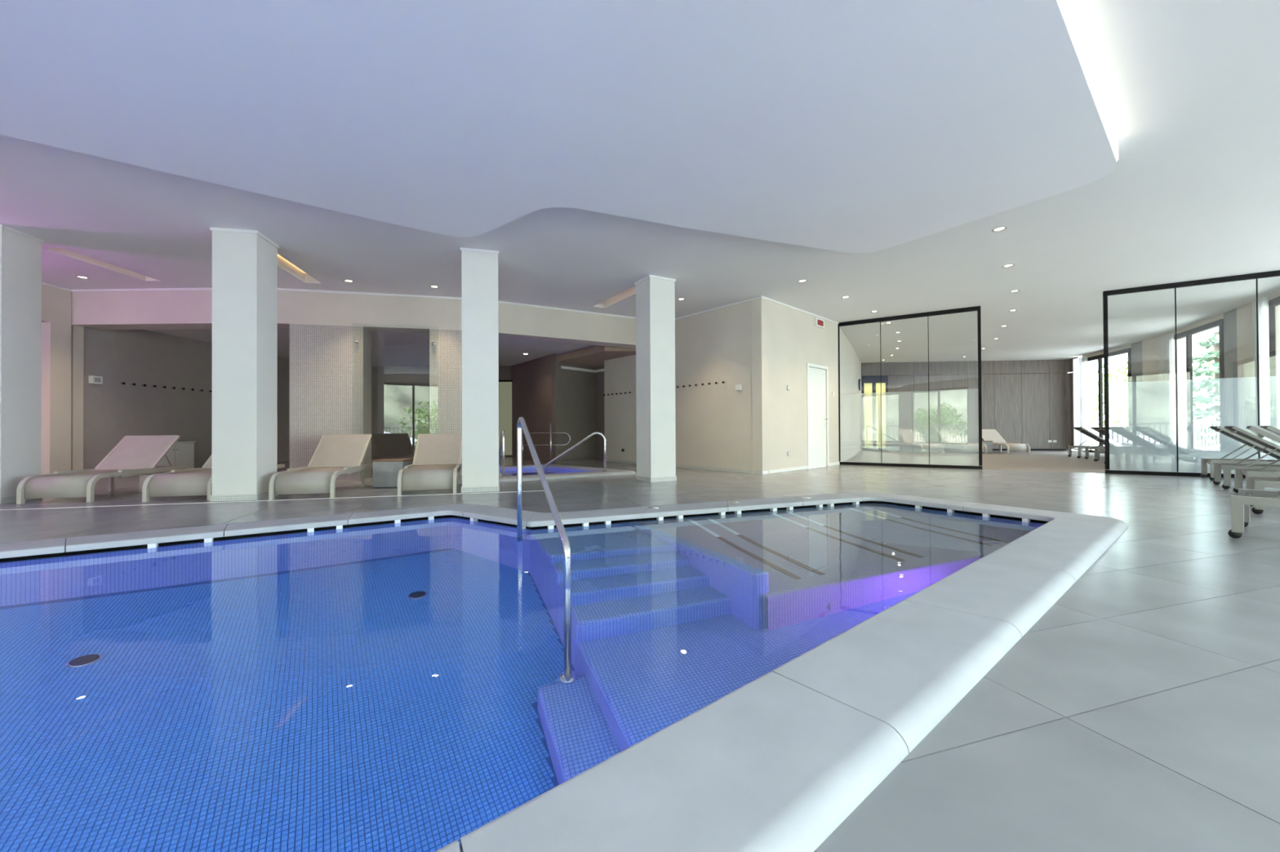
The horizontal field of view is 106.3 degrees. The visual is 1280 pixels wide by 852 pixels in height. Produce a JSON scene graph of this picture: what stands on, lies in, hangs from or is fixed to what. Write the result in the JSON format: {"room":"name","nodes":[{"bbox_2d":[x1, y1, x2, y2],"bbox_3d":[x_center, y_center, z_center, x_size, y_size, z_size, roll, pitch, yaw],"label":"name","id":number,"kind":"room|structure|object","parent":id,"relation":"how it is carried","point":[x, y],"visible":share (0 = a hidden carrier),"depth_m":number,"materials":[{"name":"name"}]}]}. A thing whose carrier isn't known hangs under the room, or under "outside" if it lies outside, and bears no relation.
{"room":"spa","nodes":[
{"label":"spa","id":0,"kind":"room"},
{"bbox_2d":[40,284,289,478],"bbox_3d":[-9.969,-0.689,4.905,1.270,3.148,19.400,0,0,0],"label":"wall","id":1,"kind":"structure","parent":0,"point":[113,411],"depth_m":8.62,"materials":[{"name":"beige paint"}]},
{"bbox_2d":[41,282,72,292],"bbox_3d":[-9.342,-2.248,4.967,0.018,0.034,5.900,0,0,0],"label":"trim","id":2,"kind":"structure","parent":1,"relation":"attached to","point":[42,283],"depth_m":7.68,"materials":[{"name":"white paint"}]},
{"bbox_2d":[88,375,102,384],"bbox_3d":[-9.371,-0.794,8.266,0.066,0.130,0.160,0,0,0],"label":"wall box","id":3,"kind":"object","parent":1,"relation":"attached to","point":[92,380],"visible":1,"depth_m":8.24,"materials":[{"name":"white paint"}]},
{"bbox_2d":[71,290,635,348],"bbox_3d":[-4.316,-1.974,8.884,10.264,0.578,1.314,0,0,-14],"label":"wall","id":4,"kind":"structure","parent":0,"point":[150,309],"depth_m":8.14,"materials":[{"name":"paint"}]},
{"bbox_2d":[71,288,635,319],"bbox_3d":[-4.268,-2.246,8.679,10.272,0.034,0.921,0,0,-14],"label":"trim","id":5,"kind":"structure","parent":4,"relation":"attached to","point":[152,289],"depth_m":8.10,"materials":[{"name":"white paint"}]},
{"bbox_2d":[146,328,595,366],"bbox_3d":[-4.660,-1.884,11.439,9.900,0.100,6.550,0,0,0],"label":"ceiling","id":6,"kind":"structure","parent":0,"point":[388,348],"depth_m":11.24,"materials":[{"name":"paint"}]},
{"bbox_2d":[289,324,462,479],"bbox_3d":[-4.442,-0.402,8.411,2.819,2.570,0.433,0,0,-13],"label":"wall","id":7,"kind":"structure","parent":0,"point":[331,373],"depth_m":8.07,"materials":[{"name":"beige tile"}]},
{"bbox_2d":[354,339,435,346],"bbox_3d":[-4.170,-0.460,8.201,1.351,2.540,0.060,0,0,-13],"label":"wall light","id":8,"kind":"object","parent":7,"relation":"attached to","point":[356,341],"visible":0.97,"depth_m":8.09,"materials":[{"name":"silver metal"}]},
{"bbox_2d":[371,354,561,461],"bbox_3d":[-5.502,-0.545,14.264,7.715,2.950,1.846,0,0,17],"label":"wall","id":9,"kind":"structure","parent":0,"point":[400,395],"depth_m":14.49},
{"bbox_2d":[498,380,512,455],"bbox_3d":[-4.001,-0.229,14.422,0.590,2.305,0.060,0,0,0],"label":"frosted window","id":10,"kind":"structure","parent":9,"relation":"in","point":[504,386],"depth_m":14.43,"materials":[{"name":"yellow"}]},
{"bbox_2d":[560,365,604,373],"bbox_3d":[-1.377,-1.538,12.600,0.933,0.070,1.469,-1,-1,40],"label":"trim","id":11,"kind":"structure","parent":9,"relation":"attached to","point":[562,366],"depth_m":13.05,"materials":[{"name":"white paint"}]},
{"bbox_2d":[0,0,1116,253],"bbox_3d":[-3.288,-2.233,1.124,15.626,0.179,5.546,0,-1,-36],"label":"ceiling","id":12,"kind":"structure","parent":0,"point":[839,126],"depth_m":3.20,"materials":[{"name":"paint"}]},
{"bbox_2d":[1057,0,1118,159],"bbox_3d":[1.243,-2.253,1.704,6.901,0.166,0.012,0,-1,-40],"label":"light","id":13,"kind":"object","parent":12,"relation":"attached to","point":[1068,11],"visible":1,"depth_m":2.99,"materials":[{"name":"beige"}]},
{"bbox_2d":[560,363,604,460],"bbox_3d":[-1.366,-0.577,12.700,1.103,2.950,1.640,-1,-1,40],"label":"wall niche","id":14,"kind":"object","parent":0,"point":[582,392],"visible":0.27,"depth_m":13.09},
{"bbox_2d":[557,345,635,367],"bbox_3d":[-1.246,-1.735,13.040,2.242,0.170,5.306,0,-1,-39],"label":"ceiling","id":15,"kind":"structure","parent":0,"point":[595,356],"depth_m":11.51,"materials":[{"name":"beige paint"}]},
{"bbox_2d":[0,0,1279,363],"bbox_3d":[1.488,-2.310,6.367,27.400,0.001,22.700,0,0,0],"label":"ceiling","id":16,"kind":"structure","parent":0,"point":[1190,89],"depth_m":6.01,"materials":[{"name":"paint"}]},
{"bbox_2d":[75,275,89,279],"bbox_3d":[-8.463,-2.266,7.287,0.148,0.034,0.148,0,0,0],"label":"recessed light","id":17,"kind":"object","parent":16,"relation":"in","point":[77,277],"visible":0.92,"depth_m":7.29,"materials":[{"name":"beige"}]},
{"bbox_2d":[43,248,159,280],"bbox_3d":[-7.532,-2.341,6.792,0.240,0.160,1.352,0,0,-3],"label":"ceiling light slot","id":18,"kind":"object","parent":16,"relation":"attached to","point":[60,251],"visible":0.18,"depth_m":6.80,"materials":[{"name":"white paint"}]},
{"bbox_2d":[277,253,319,283],"bbox_3d":[-5.039,-2.353,6.917,0.240,0.160,1.431,0,0,-12],"label":"ceiling light slot","id":19,"kind":"object","parent":16,"relation":"attached to","point":[282,263],"visible":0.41,"depth_m":7.27,"materials":[{"name":"white paint"}]},
{"bbox_2d":[343,280,354,283],"bbox_3d":[-4.572,-2.284,7.534,0.148,0.034,0.148,0,0,0],"label":"recessed light","id":20,"kind":"object","parent":16,"relation":"in","point":[345,281],"visible":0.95,"depth_m":7.54,"materials":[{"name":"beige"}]},
{"bbox_2d":[429,285,439,288],"bbox_3d":[-3.364,-2.288,7.852,0.148,0.034,0.148,0,0,0],"label":"recessed light","id":21,"kind":"object","parent":16,"relation":"in","point":[431,286],"visible":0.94,"depth_m":7.86,"materials":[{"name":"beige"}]},
{"bbox_2d":[593,287,635,307],"bbox_3d":[-0.402,-2.364,8.587,0.240,0.160,1.465,0,0,-32],"label":"ceiling light slot","id":22,"kind":"object","parent":16,"relation":"attached to","point":[631,291],"visible":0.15,"depth_m":8.83,"materials":[{"name":"white paint"}]},
{"bbox_2d":[797,280,807,283],"bbox_3d":[2.589,-2.319,7.650,0.148,0.034,0.148,0,0,0],"label":"recessed light","id":23,"kind":"object","parent":16,"relation":"in","point":[800,281],"visible":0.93,"depth_m":7.66,"materials":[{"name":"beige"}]},
{"bbox_2d":[991,226,1007,231],"bbox_3d":[4.257,-2.341,5.686,0.148,0.034,0.148,0,0,0],"label":"recessed light","id":24,"kind":"object","parent":16,"relation":"in","point":[1001,228],"visible":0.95,"depth_m":5.69,"materials":[{"name":"beige"}]},
{"bbox_2d":[1002,264,1014,267],"bbox_3d":[5.353,-2.338,6.974,0.148,0.034,0.148,0,0,0],"label":"recessed light","id":25,"kind":"object","parent":16,"relation":"in","point":[1007,265],"visible":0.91,"depth_m":6.98,"materials":[{"name":"beige"}]},
{"bbox_2d":[0,456,1279,851],"bbox_3d":[1.104,0.834,4.944,21.400,0.008,19.500,0,0,0],"label":"floor","id":26,"kind":"structure","parent":0,"point":[1140,712],"depth_m":1.61,"materials":[{"name":"tile"}]},
{"bbox_2d":[0,224,44,504],"bbox_3d":[-7.462,-0.697,5.576,0.478,3.148,0.478,0,0,-12],"label":"column","id":27,"kind":"structure","parent":26,"relation":"on","point":[20,253],"depth_m":5.60,"materials":[{"name":"paint"}]},
{"bbox_2d":[16,435,190,504],"bbox_3d":[-6.788,0.504,6.208,0.680,0.750,1.602,0,0,-12],"label":"sun lounger","id":28,"kind":"object","parent":26,"relation":"on","point":[134,455],"visible":0.96,"depth_m":6.19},
{"bbox_2d":[156,441,195,472],"bbox_3d":[-9.234,0.608,9.396,0.304,0.592,0.850,0,0,0],"label":"base cabinet","id":29,"kind":"object","parent":26,"relation":"on","point":[182,453],"visible":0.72,"depth_m":9.52,"materials":[{"name":"white paint"}]},
{"bbox_2d":[142,455,284,502],"bbox_3d":[-5.486,0.498,6.316,0.680,0.750,1.602,0,0,-11],"label":"sun lounger","id":30,"kind":"object","parent":26,"relation":"on","point":[188,482],"visible":0.48,"depth_m":5.59,"materials":[{"name":"white plastic"}]},
{"bbox_2d":[209,226,279,502],"bbox_3d":[-4.745,-0.709,5.782,0.478,3.148,0.478,0,0,-12],"label":"column","id":31,"kind":"structure","parent":26,"relation":"on","point":[244,438],"depth_m":5.58,"materials":[{"name":"paint"}]},
{"bbox_2d":[0,490,543,510],"bbox_3d":[-4.896,0.863,5.389,7.633,0.005,0.036,0,0,-14],"label":"floor drain","id":32,"kind":"object","parent":26,"relation":"on","point":[532,491],"visible":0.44,"depth_m":5.48,"materials":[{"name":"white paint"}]},
{"bbox_2d":[268,434,373,500],"bbox_3d":[-4.167,0.493,6.452,0.680,0.750,1.602,0,0,-12],"label":"sun lounger","id":33,"kind":"object","parent":26,"relation":"on","point":[335,455],"visible":0.99,"depth_m":6.53,"materials":[{"name":"white plastic"}]},
{"bbox_2d":[372,458,413,488],"bbox_3d":[-3.567,0.676,6.935,0.415,0.384,0.415,0,0,-8],"label":"side table","id":34,"kind":"object","parent":26,"relation":"on","point":[385,471],"visible":0.79,"depth_m":6.74,"materials":[{"name":"grey concrete"}]},
{"bbox_2d":[397,433,462,495],"bbox_3d":[-2.880,0.489,6.772,0.680,0.750,1.603,0,0,-16],"label":"sun lounger","id":35,"kind":"object","parent":26,"relation":"on","point":[436,456],"visible":0.98,"depth_m":6.84,"materials":[{"name":"white plastic"}]},
{"bbox_2d":[460,247,499,493],"bbox_3d":[-2.134,-0.717,6.444,0.478,3.148,0.478,0,0,-16],"label":"column","id":36,"kind":"structure","parent":26,"relation":"on","point":[479,268],"depth_m":6.23,"materials":[{"name":"paint"}]},
{"bbox_2d":[0,501,1048,562],"bbox_3d":[-1.489,1.435,2.695,10.706,1.224,4.864,0,-1,-39],"label":"basin","id":37,"kind":"object","parent":26,"relation":"in","point":[64,553],"visible":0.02,"depth_m":4.36,"materials":[{"name":"tile"}]},
{"bbox_2d":[0,502,1044,851],"bbox_3d":[-1.551,0.845,1.676,10.107,0.001,7.281,0,0,0],"label":"pool water","id":38,"kind":"object","parent":37,"relation":"in","point":[410,686],"visible":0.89,"depth_m":1.75,"materials":[{"name":"blue liquid"}]},
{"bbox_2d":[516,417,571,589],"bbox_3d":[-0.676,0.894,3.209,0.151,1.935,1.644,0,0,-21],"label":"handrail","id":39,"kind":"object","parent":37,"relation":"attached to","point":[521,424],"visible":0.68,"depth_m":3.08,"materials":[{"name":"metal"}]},
{"bbox_2d":[0,492,1128,851],"bbox_3d":[-1.605,0.817,2.635,10.682,0.079,5.122,0,-1,-39],"label":"pool coping","id":40,"kind":"object","parent":37,"relation":"on","point":[779,762],"visible":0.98,"depth_m":1.29,"materials":[{"name":"stone"}]},
{"bbox_2d":[648,506,659,509],"bbox_3d":[0.137,0.777,4.569,0.100,0.010,0.100,0,0,0],"label":"fitting","id":41,"kind":"object","parent":40,"relation":"on","point":[651,508],"visible":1,"depth_m":4.55,"materials":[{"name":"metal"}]},
{"bbox_2d":[522,423,570,465],"bbox_3d":[-2.153,0.414,10.893,1.112,0.950,0.331,0,0,0],"label":"handrail","id":42,"kind":"object","parent":26,"relation":"on","point":[550,433],"visible":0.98,"depth_m":11.04,"materials":[{"name":"metal"}]},
{"bbox_2d":[499,466,595,471],"bbox_3d":[-1.926,1.315,9.119,1.836,0.920,1.975,0,0,-32],"label":"hot tub","id":43,"kind":"object","parent":26,"relation":"in","point":[531,468],"visible":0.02,"depth_m":9.81,"materials":[{"name":"liquid"}]},
{"bbox_2d":[499,468,581,476],"bbox_3d":[-1.790,0.894,8.999,2.287,0.001,2.363,0,0,0],"label":"water","id":44,"kind":"object","parent":43,"relation":"in","point":[524,472],"visible":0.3,"depth_m":9.33,"materials":[{"name":"blue liquid"}]},
{"bbox_2d":[498,463,635,482],"bbox_3d":[-1.919,0.852,9.130,2.767,0.053,2.774,0,0,-32],"label":"coping","id":45,"kind":"object","parent":26,"relation":"on","point":[598,471],"visible":0.53,"depth_m":8.34,"materials":[{"name":"stone"}]},
{"bbox_2d":[498,429,506,477],"bbox_3d":[-2.405,0.917,8.304,0.104,1.710,1.565,0,0,-19],"label":"handrail","id":46,"kind":"object","parent":45,"relation":"on","point":[502,437],"visible":0.69,"depth_m":7.60,"materials":[{"name":"metal"}]},
{"bbox_2d":[544,431,608,474],"bbox_3d":[-1.155,0.935,8.539,1.194,1.665,0.103,0,0,8],"label":"handrail","id":47,"kind":"object","parent":45,"relation":"on","point":[594,433],"visible":0.78,"depth_m":8.50,"materials":[{"name":"metal"}]},
{"bbox_2d":[634,275,676,482],"bbox_3d":[0.244,-0.721,7.592,0.478,3.148,0.478,0,0,-30],"label":"column","id":48,"kind":"structure","parent":26,"relation":"on","point":[655,295],"depth_m":7.41,"materials":[{"name":"paint"}]},
{"bbox_2d":[1200,426,1279,480],"bbox_3d":[9.341,0.399,6.784,1.792,0.807,0.680,-1,-1,41],"label":"sun lounger","id":49,"kind":"object","parent":26,"relation":"on","point":[1204,461],"visible":0.91,"depth_m":7.11,"materials":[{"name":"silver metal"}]},
{"bbox_2d":[1213,426,1279,489],"bbox_3d":[8.323,0.396,5.769,1.792,0.807,0.680,-1,-1,43],"label":"sun lounger","id":50,"kind":"object","parent":26,"relation":"on","point":[1227,468],"visible":1,"depth_m":6.15,"materials":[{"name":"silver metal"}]},
{"bbox_2d":[1227,425,1279,538],"bbox_3d":[5.031,0.393,2.932,0.680,0.807,1.792,0,-1,-36],"label":"sun lounger","id":51,"kind":"object","parent":26,"relation":"on","point":[1240,504],"visible":1,"depth_m":3.42,"materials":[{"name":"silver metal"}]},
{"bbox_2d":[1232,426,1279,493],"bbox_3d":[7.613,0.394,4.969,1.792,0.807,0.680,-1,-1,43],"label":"sun lounger","id":52,"kind":"object","parent":26,"relation":"on","point":[1264,472],"visible":0.45,"depth_m":5.64,"materials":[{"name":"silver metal"}]},
{"bbox_2d":[1245,425,1279,514],"bbox_3d":[6.454,0.393,3.966,0.680,0.807,1.792,0,-1,-43],"label":"sun lounger","id":53,"kind":"object","parent":26,"relation":"on","point":[1252,482],"visible":0.53,"depth_m":4.38,"materials":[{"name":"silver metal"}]},
{"bbox_2d":[604,297,768,473],"bbox_3d":[0.702,-0.703,10.384,0.200,3.148,4.791,0,-1,-40],"label":"wall","id":54,"kind":"structure","parent":0,"point":[713,423],"depth_m":9.47,"materials":[{"name":"paint"}]},
{"bbox_2d":[606,459,762,474],"bbox_3d":[0.628,0.844,10.305,0.012,0.055,4.791,0,-1,-40],"label":"baseboard","id":55,"kind":"structure","parent":54,"relation":"attached to","point":[607,460],"depth_m":9.45,"materials":[{"name":"tile"}]},
{"bbox_2d":[735,384,742,390],"bbox_3d":[1.813,-0.710,8.841,0.056,0.100,0.110,0,-1,-40],"label":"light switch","id":56,"kind":"object","parent":54,"relation":"attached to","point":[738,387],"visible":1,"depth_m":8.81,"materials":[{"name":"white plastic"}]},
{"bbox_2d":[675,295,838,324],"bbox_3d":[1.609,-2.257,11.275,3.134,0.034,4.797,0,-1,-44],"label":"trim","id":57,"kind":"structure","parent":54,"relation":"attached to","point":[761,296],"depth_m":9.27,"materials":[{"name":"white paint"}]},
{"bbox_2d":[751,297,839,473],"bbox_3d":[3.205,-0.721,9.627,3.115,3.148,0.200,0,-1,-44],"label":"wall","id":58,"kind":"structure","parent":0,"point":[794,342],"depth_m":9.14,"materials":[{"name":"paint"}]},
{"bbox_2d":[762,462,839,474],"bbox_3d":[3.286,0.825,9.540,3.115,0.055,0.012,0,-1,-44],"label":"baseboard","id":59,"kind":"structure","parent":58,"relation":"attached to","point":[837,463],"depth_m":9.09,"materials":[{"name":"white paint"}]},
{"bbox_2d":[806,363,829,468],"bbox_3d":[3.690,-0.207,9.941,0.930,2.120,0.126,0,-1,-44],"label":"door","id":60,"kind":"structure","parent":58,"relation":"attached to","point":[817,380],"depth_m":9.95,"materials":[{"name":"white paint"}]},
{"bbox_2d":[813,317,824,328],"bbox_3d":[3.726,-2.137,9.968,0.360,0.170,0.056,0,-1,-44],"label":"fire alarm","id":61,"kind":"object","parent":58,"relation":"attached to","point":[818,322],"visible":1,"depth_m":9.91,"materials":[{"name":"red plastic"}]},
{"bbox_2d":[839,327,862,462],"bbox_3d":[6.139,-0.704,14.019,0.180,3.148,7.433,-1,0,29],"label":"wall","id":62,"kind":"structure","parent":0,"point":[851,415],"depth_m":12.98,"materials":[{"name":"paint"}]},
{"bbox_2d":[858,379,861,391],"bbox_3d":[7.319,-1.372,15.976,0.058,0.380,0.380,-1,0,29],"label":"wall clock","id":63,"kind":"object","parent":62,"relation":"attached to","point":[860,380],"visible":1,"depth_m":15.86,"materials":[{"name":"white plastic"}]},
{"bbox_2d":[861,357,1078,450],"bbox_3d":[11.328,-0.710,16.718,7.003,3.148,0.753,0,0,5],"label":"wall","id":64,"kind":"structure","parent":0,"point":[1030,402],"depth_m":16.86,"materials":[{"name":"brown wood"}]},
{"bbox_2d":[861,376,888,450],"bbox_3d":[8.407,-0.448,17.178,0.900,2.660,0.060,0,0,5],"label":"door","id":65,"kind":"structure","parent":64,"relation":"in","point":[870,385],"depth_m":17.16,"materials":[{"name":"beige glass"}]},
{"bbox_2d":[888,448,1066,450],"bbox_3d":[11.353,0.835,16.922,6.800,0.060,0.020,0,0,5],"label":"baseboard","id":66,"kind":"structure","parent":64,"relation":"attached to","point":[889,449],"depth_m":16.82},
{"bbox_2d":[843,450,1243,474],"bbox_3d":[9.645,0.875,12.801,8.669,0.059,11.840,0,0,18],"label":"floor","id":67,"kind":"structure","parent":0,"point":[1037,460],"depth_m":11.52,"materials":[{"name":"grey tile"}]},
{"bbox_2d":[837,306,982,469],"bbox_3d":[5.489,-0.729,9.968,2.613,3.147,0.061,-1,0,33],"label":"glass wall","id":68,"kind":"structure","parent":67,"relation":"on","point":[977,308],"depth_m":9.73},
{"bbox_2d":[894,429,943,453],"bbox_3d":[9.088,0.493,15.695,0.680,0.750,1.602,0,0,0],"label":"sun lounger","id":69,"kind":"object","parent":67,"relation":"on","point":[910,437],"visible":1,"depth_m":15.88,"materials":[{"name":"white plastic"}]},
{"bbox_2d":[935,429,986,453],"bbox_3d":[10.318,0.486,15.545,0.680,0.750,1.602,0,0,0],"label":"sun lounger","id":70,"kind":"object","parent":67,"relation":"on","point":[950,437],"visible":0.92,"depth_m":15.73,"materials":[{"name":"white plastic"}]},
{"bbox_2d":[970,440,992,453],"bbox_3d":[10.924,0.664,15.345,0.415,0.384,0.415,0,0,0],"label":"side table","id":71,"kind":"object","parent":67,"relation":"on","point":[988,444],"visible":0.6,"depth_m":15.15,"materials":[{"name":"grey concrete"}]},
{"bbox_2d":[975,429,1030,453],"bbox_3d":[11.547,0.479,15.415,0.680,0.750,1.602,0,0,0],"label":"sun lounger","id":72,"kind":"object","parent":67,"relation":"on","point":[993,435],"visible":0.81,"depth_m":15.45,"materials":[{"name":"white plastic"}]},
{"bbox_2d":[1067,426,1173,459],"bbox_3d":[12.294,0.424,12.367,1.792,0.807,0.680,0,0,25],"label":"sun lounger","id":73,"kind":"object","parent":67,"relation":"on","point":[1081,429],"visible":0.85,"depth_m":12.55,"materials":[{"name":"silver metal"}]},
{"bbox_2d":[1084,426,1199,462],"bbox_3d":[11.914,0.419,11.467,1.792,0.807,0.680,0,0,25],"label":"sun lounger","id":74,"kind":"object","parent":67,"relation":"on","point":[1098,429],"visible":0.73,"depth_m":11.73,"materials":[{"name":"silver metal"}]},
{"bbox_2d":[1093,426,1221,463],"bbox_3d":[11.314,0.416,10.587,1.792,0.807,0.680,0,0,25],"label":"sun lounger","id":75,"kind":"object","parent":67,"relation":"on","point":[1120,436],"visible":0.52,"depth_m":10.78,"materials":[{"name":"silver metal"}]},
{"bbox_2d":[1103,426,1244,465],"bbox_3d":[10.714,0.413,9.717,1.792,0.807,0.680,0,0,25],"label":"sun lounger","id":76,"kind":"object","parent":67,"relation":"on","point":[1122,430],"visible":0.6,"depth_m":9.86,"materials":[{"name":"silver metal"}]},
{"bbox_2d":[1082,290,1279,459],"bbox_3d":[12.693,-0.757,11.185,0.744,3.148,9.881,0,0,26],"label":"wall","id":77,"kind":"structure","parent":67,"relation":"on","point":[1244,313],"depth_m":11.39,"materials":[{"name":"paint"}]},
{"bbox_2d":[1072,356,1088,451],"bbox_3d":[14.447,-0.709,15.741,0.091,3.060,0.710,0,0,13],"label":"curtain","id":78,"kind":"object","parent":77,"relation":"hanging from","point":[1080,365],"visible":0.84,"depth_m":15.71,"materials":[{"name":"white fabric"}]},
{"bbox_2d":[1082,348,1132,453],"bbox_3d":[14.201,-0.681,14.645,0.080,3.030,2.268,0,0,16],"label":"window","id":79,"kind":"structure","parent":77,"relation":"attached to","point":[1099,357],"depth_m":14.81,"materials":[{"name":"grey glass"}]},
{"bbox_2d":[1158,333,1176,458],"bbox_3d":[13.126,-0.730,11.953,0.087,3.060,0.787,-1,0,28],"label":"curtain","id":80,"kind":"object","parent":77,"relation":"hanging from","point":[1166,373],"visible":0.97,"depth_m":11.88,"materials":[{"name":"white fabric"}]},
{"bbox_2d":[1130,308,1238,453],"bbox_3d":[12.991,-0.756,11.464,0.296,3.148,4.586,0,0,27],"label":"window panel","id":81,"kind":"object","parent":77,"relation":"attached to","point":[1230,356],"visible":0.31,"depth_m":9.85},
{"bbox_2d":[1173,319,1225,463],"bbox_3d":[12.606,-0.700,10.867,0.080,3.030,2.109,-1,0,28],"label":"window","id":82,"kind":"structure","parent":77,"relation":"attached to","point":[1188,334],"depth_m":11.08,"materials":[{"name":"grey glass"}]},
{"bbox_2d":[1268,296,1279,444],"bbox_3d":[10.729,-0.713,7.763,0.081,3.030,1.935,-1,0,33],"label":"window","id":83,"kind":"structure","parent":77,"relation":"attached to","point":[1275,302],"depth_m":8.51,"materials":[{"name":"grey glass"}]},
{"bbox_2d":[1102,270,1279,478],"bbox_3d":[9.829,-0.771,7.117,4.310,3.147,0.060,-1,0,33],"label":"glass wall","id":84,"kind":"structure","parent":67,"relation":"on","point":[1273,273],"depth_m":7.88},
{"bbox_2d":[1117,426,1276,470],"bbox_3d":[10.084,0.409,8.787,1.792,0.807,0.680,0,0,25],"label":"sun lounger","id":85,"kind":"object","parent":67,"relation":"on","point":[1163,443],"visible":0.91,"depth_m":8.84,"materials":[{"name":"silver metal"}]},
{"bbox_2d":[1252,297,1270,459],"bbox_3d":[11.140,-0.744,8.608,0.087,3.060,0.442,-1,0,33],"label":"curtain","id":86,"kind":"object","parent":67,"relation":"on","point":[1263,303],"visible":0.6,"depth_m":8.55,"materials":[{"name":"white fabric"}]},
{"bbox_2d":[1191,326,1218,337],"bbox_3d":[2.336,-2.739,6.370,29.100,0.150,22.700,0,0,0],"label":"ceiling","id":87,"kind":"structure","parent":0,"point":[1216,329],"depth_m":13.65,"materials":[{"name":"paint"}]},
{"bbox_3d":[12.255,0.935,5.093,12.700,0.180,22.200,0,0,0],"label":"terrace","id":88,"kind":"object","parent":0,"visible":0},
{"bbox_2d":[1193,422,1220,450],"bbox_3d":[16.680,0.303,11.111,0.305,0.922,10.072,0,0,19],"label":"terrace railing","id":89,"kind":"object","parent":88,"relation":"on","point":[1195,423],"visible":0.18,"depth_m":15.26,"materials":[{"name":"white metal"}]},
{"label":"outside","id":90,"kind":"structure","parent":0,"visible":0},
{"bbox_2d":[809,442,1213,468],"bbox_3d":[5.012,2.475,-0.018,150.000,0.400,140.000,0,0,0],"label":"ground","id":91,"kind":"structure","parent":90,"point":[1091,444],"depth_m":61.17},
{"bbox_2d":[1088,355,1128,427],"bbox_3d":[22.158,-0.507,21.584,4.112,5.706,4.645,0,0,0],"label":"leafy tree","id":92,"kind":"object","parent":91,"relation":"on","point":[1119,391],"visible":0.34,"depth_m":21.92,"materials":[{"name":"green plant"}]},
{"bbox_2d":[1094,346,1214,423],"bbox_3d":[28.252,-0.923,26.349,4.883,6.547,4.731,0,0,0],"label":"leafy tree","id":93,"kind":"object","parent":91,"relation":"on","point":[1196,365],"visible":0.04,"depth_m":25.59,"materials":[{"name":"green plant"}]},
{"bbox_2d":[1192,332,1220,450],"bbox_3d":[22.626,-1.176,18.710,3.839,6.999,3.921,0,0,0],"label":"conifer tree","id":94,"kind":"object","parent":91,"relation":"on","point":[1214,398],"visible":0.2,"depth_m":18.67,"materials":[{"name":"green plant"}]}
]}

